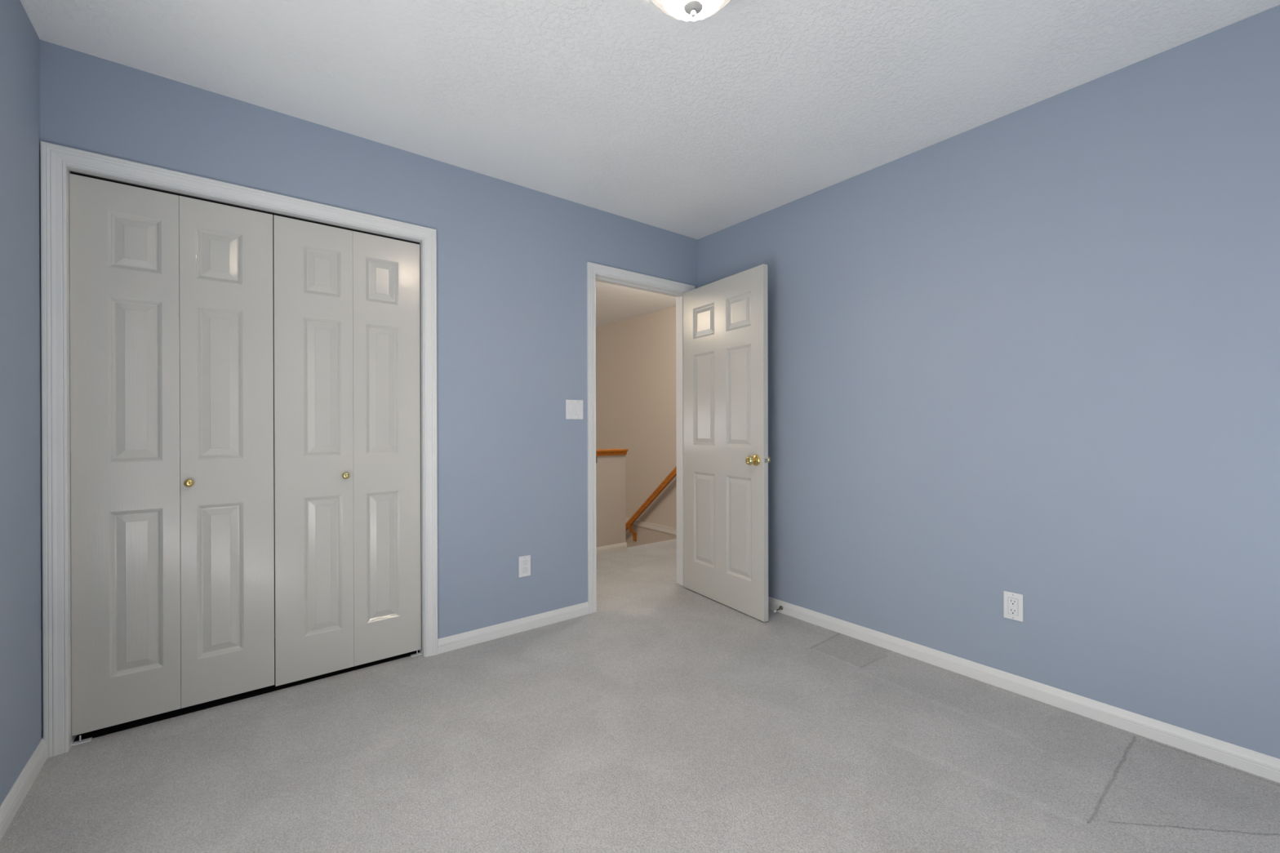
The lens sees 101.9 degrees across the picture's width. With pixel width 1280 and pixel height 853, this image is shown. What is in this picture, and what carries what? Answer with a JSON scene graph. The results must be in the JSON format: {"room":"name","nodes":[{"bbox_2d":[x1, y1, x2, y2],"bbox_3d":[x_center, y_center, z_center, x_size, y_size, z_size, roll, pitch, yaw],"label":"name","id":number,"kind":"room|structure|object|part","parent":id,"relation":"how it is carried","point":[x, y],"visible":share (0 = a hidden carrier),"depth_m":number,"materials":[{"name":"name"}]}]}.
{"room":"empty bedroom","nodes":[
{"label":"empty bedroom","id":0,"kind":"room"},
{"bbox_2d":[0,0,43,805],"bbox_3d":[-1.318,-0.144,0.767,0.100,2.540,4.150,0,0,-38],"label":"wall","id":1,"kind":"structure","parent":0,"point":[21,685],"depth_m":1.58,"materials":[{"name":"blue paint"}]},
{"bbox_2d":[0,737,47,841],"bbox_3d":[-1.040,1.091,0.508,0.013,0.070,3.200,0,0,-38],"label":"baseboard","id":2,"kind":"structure","parent":1,"relation":"attached to","point":[9,807],"depth_m":1.56,"materials":[{"name":"white paint"}]},
{"bbox_2d":[40,39,697,639],"bbox_3d":[-0.354,-0.150,3.149,4.553,2.540,0.115,0,0,-38],"label":"wall","id":3,"kind":"structure","parent":0,"point":[512,259],"depth_m":2.69,"materials":[{"name":"blue paint"}]},
{"bbox_2d":[71,735,92,746],"bbox_3d":[-1.992,1.114,1.852,0.048,0.024,0.022,0,0,-38],"label":"pivot bracket","id":4,"kind":"object","parent":3,"relation":"attached to","point":[85,740],"visible":1,"depth_m":1.85,"materials":[{"name":"silver metal"}]},
{"bbox_2d":[69,173,274,736],"bbox_3d":[-1.775,0.100,2.008,0.586,1.985,0.062,0,0,-38],"label":"door","id":5,"kind":"structure","parent":3,"relation":"in","point":[171,295],"depth_m":1.98,"materials":[{"name":"grey paint"}]},
{"bbox_3d":[-1.747,0.219,2.010,0.031,0.031,0.032,0,0,-38],"label":"knob","id":6,"kind":"part","parent":5,"relation":"part of","materials":[{"name":"gold metal"}]},
{"bbox_2d":[40,141,437,758],"bbox_3d":[-1.549,0.079,2.204,1.299,2.091,0.131,0,0,-38],"label":"trim","id":7,"kind":"structure","parent":3,"relation":"attached to","point":[57,162],"depth_m":1.80,"materials":[{"name":"white paint"}]},
{"bbox_2d":[273,214,421,686],"bbox_3d":[-1.310,0.102,2.371,0.588,1.993,0.062,0,0,-38],"label":"door","id":8,"kind":"structure","parent":3,"relation":"in","point":[347,303],"depth_m":2.35,"materials":[{"name":"grey paint"}]},
{"bbox_3d":[-1.327,0.222,2.339,0.031,0.031,0.032,0,0,-38],"label":"knob","id":9,"kind":"part","parent":8,"relation":"part of","materials":[{"name":"gold metal"}]},
{"bbox_2d":[410,650,422,657],"bbox_3d":[-1.099,1.110,2.550,0.048,0.024,0.022,0,0,-38],"label":"pivot bracket","id":10,"kind":"object","parent":3,"relation":"attached to","point":[420,652],"visible":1,"depth_m":2.55,"materials":[{"name":"silver metal"}]},
{"bbox_2d":[437,601,588,653],"bbox_3d":[-0.654,1.086,2.833,0.878,0.070,0.013,0,0,-38],"label":"baseboard","id":11,"kind":"structure","parent":3,"relation":"attached to","point":[459,641],"depth_m":2.79,"materials":[{"name":"white paint"}]},
{"bbox_2d":[519,555,530,577],"bbox_3d":[-0.632,0.768,2.852,0.070,0.114,0.011,0,0,-38],"label":"power outlet","id":12,"kind":"object","parent":3,"relation":"attached to","point":[524,561],"visible":1,"depth_m":2.85,"materials":[{"name":"white plastic"}]},
{"bbox_2d":[522,560,528,565],"bbox_3d":[-0.630,0.749,2.850,0.034,0.028,0.005,0,0,-38],"label":"socket","id":13,"kind":"object","parent":12,"relation":"attached to","point":[525,562],"depth_m":2.85,"materials":[{"name":"white plastic"}]},
{"bbox_2d":[522,567,528,573],"bbox_3d":[-0.630,0.788,2.850,0.034,0.028,0.005,0,0,-38],"label":"socket","id":14,"kind":"object","parent":12,"relation":"attached to","point":[525,570],"depth_m":2.85,"materials":[{"name":"white plastic"}]},
{"bbox_2d":[565,400,582,419],"bbox_3d":[-0.382,-0.100,3.047,0.116,0.114,0.012,0,0,-38],"label":"light switch","id":15,"kind":"object","parent":3,"relation":"attached to","point":[574,408],"visible":1,"depth_m":3.04,"materials":[{"name":"white plastic"}]},
{"bbox_2d":[586,262,694,613],"bbox_3d":[-0.003,0.067,3.424,0.881,2.102,0.147,0,0,-38],"label":"trim","id":16,"kind":"structure","parent":3,"relation":"attached to","point":[595,272],"depth_m":3.21,"materials":[{"name":"white paint"}]},
{"bbox_2d":[683,263,770,622],"bbox_3d":[0.516,0.094,3.277,0.173,2.034,0.769,0,0,-32],"label":"door","id":17,"kind":"structure","parent":3,"relation":"in","point":[726,460],"depth_m":3.21,"materials":[{"name":"grey paint"}]},
{"bbox_3d":[0.637,0.195,2.976,0.056,0.055,0.055,0,0,-32],"label":"knob","id":18,"kind":"part","parent":17,"relation":"part of","materials":[{"name":"gold metal"}]},
{"bbox_2d":[595,454,625,547],"bbox_3d":[-1.265,1.260,3.874,2.797,2.002,0.110,0,0,-38],"label":"wall","id":19,"kind":"structure","parent":0,"point":[610,469],"depth_m":4.59,"materials":[{"name":"beige paint"}]},
{"bbox_2d":[595,542,626,555],"bbox_3d":[-1.225,1.086,3.827,2.803,0.070,0.013,0,0,-38],"label":"baseboard","id":20,"kind":"structure","parent":19,"relation":"attached to","point":[615,548],"depth_m":4.58,"materials":[{"name":"white wood"}]},
{"bbox_2d":[595,448,628,456],"bbox_3d":[-1.262,0.233,3.879,2.813,0.051,0.162,0,0,-38],"label":"trim","id":21,"kind":"structure","parent":19,"relation":"on","point":[617,451],"depth_m":4.59,"materials":[{"name":"brown wood"}]},
{"bbox_2d":[595,280,675,328],"bbox_3d":[-1.514,-1.371,5.035,4.050,0.100,4.285,0,0,-38],"label":"ceiling","id":22,"kind":"structure","parent":0,"point":[614,303],"depth_m":5.58,"materials":[{"name":"white paint"}]},
{"bbox_2d":[595,306,676,547],"bbox_3d":[0.077,0.464,6.215,0.100,3.580,4.185,0,0,-38],"label":"wall","id":23,"kind":"structure","parent":0,"point":[636,357],"depth_m":6.19,"materials":[{"name":"beige paint"}]},
{"bbox_2d":[625,466,676,541],"bbox_3d":[0.256,0.684,5.819,0.106,1.417,1.709,0,0,-38],"label":"handrail","id":24,"kind":"object","parent":23,"relation":"attached to","point":[673,474],"visible":0.43,"depth_m":5.95,"materials":[{"name":"brown wood"}]},
{"bbox_2d":[625,517,676,535],"bbox_3d":[0.007,1.163,6.214,0.016,0.062,4.100,0,0,-38],"label":"trim","id":25,"kind":"structure","parent":23,"relation":"attached to","point":[661,528],"depth_m":6.00,"materials":[{"name":"white wood"}]},
{"bbox_2d":[0,538,1279,852],"bbox_3d":[-0.622,1.740,3.501,4.554,1.240,7.600,0,0,-38],"label":"floor","id":26,"kind":"structure","parent":0,"point":[668,717],"depth_m":1.73,"materials":[{"name":"grey carpet"}]},
{"bbox_2d":[20,0,1279,239],"bbox_3d":[0.202,-1.369,1.417,3.303,0.100,3.300,0,0,-38],"label":"ceiling","id":27,"kind":"structure","parent":0,"point":[632,109],"depth_m":1.93,"materials":[{"name":"white paint"}]},
{"bbox_2d":[651,0,730,21],"bbox_3d":[0.148,-1.229,1.442,0.314,0.180,0.314,0,0,-38],"label":"ceiling light","id":28,"kind":"object","parent":27,"relation":"attached to","point":[684,10],"visible":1,"depth_m":1.46,"materials":[{"name":"white glass"}]},
{"bbox_3d":[0.148,-1.164,1.442,0.054,0.010,0.054,0,0,-38],"label":"finial plate","id":29,"kind":"part","parent":28,"relation":"part of","materials":[{"name":"silver metal"}]},
{"bbox_2d":[697,4,1279,759],"bbox_3d":[1.467,-0.154,2.405,0.100,2.540,3.300,0,0,-38],"label":"wall","id":30,"kind":"structure","parent":0,"point":[1033,351],"depth_m":2.07,"materials":[{"name":"blue paint"}]},
{"bbox_2d":[1003,591,1022,622],"bbox_3d":[1.573,0.758,2.187,0.008,0.114,0.070,0,0,-38],"label":"power outlet","id":31,"kind":"object","parent":30,"relation":"attached to","point":[1012,602],"visible":1,"depth_m":2.19,"materials":[{"name":"white plastic"}]},
{"bbox_2d":[1008,597,1017,615],"bbox_3d":[1.571,0.758,2.186,0.002,0.069,0.034,0,0,-38],"label":"receptacle","id":32,"kind":"object","parent":31,"relation":"attached to","point":[1012,602],"depth_m":2.19,"materials":[{"name":"white plastic"}]},
{"bbox_2d":[768,596,1279,782],"bbox_3d":[1.395,1.082,2.412,0.013,0.070,3.200,0,0,-38],"label":"baseboard","id":33,"kind":"structure","parent":30,"relation":"attached to","point":[1267,766],"depth_m":2.05,"materials":[{"name":"white paint"}]},
{"bbox_2d":[773,605,782,613],"bbox_3d":[0.817,1.086,3.083,0.074,0.026,0.025,0,0,-38],"label":"door stop","id":34,"kind":"object","parent":33,"relation":"attached to","point":[780,607],"visible":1,"depth_m":3.09,"materials":[{"name":"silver metal"}]}
]}

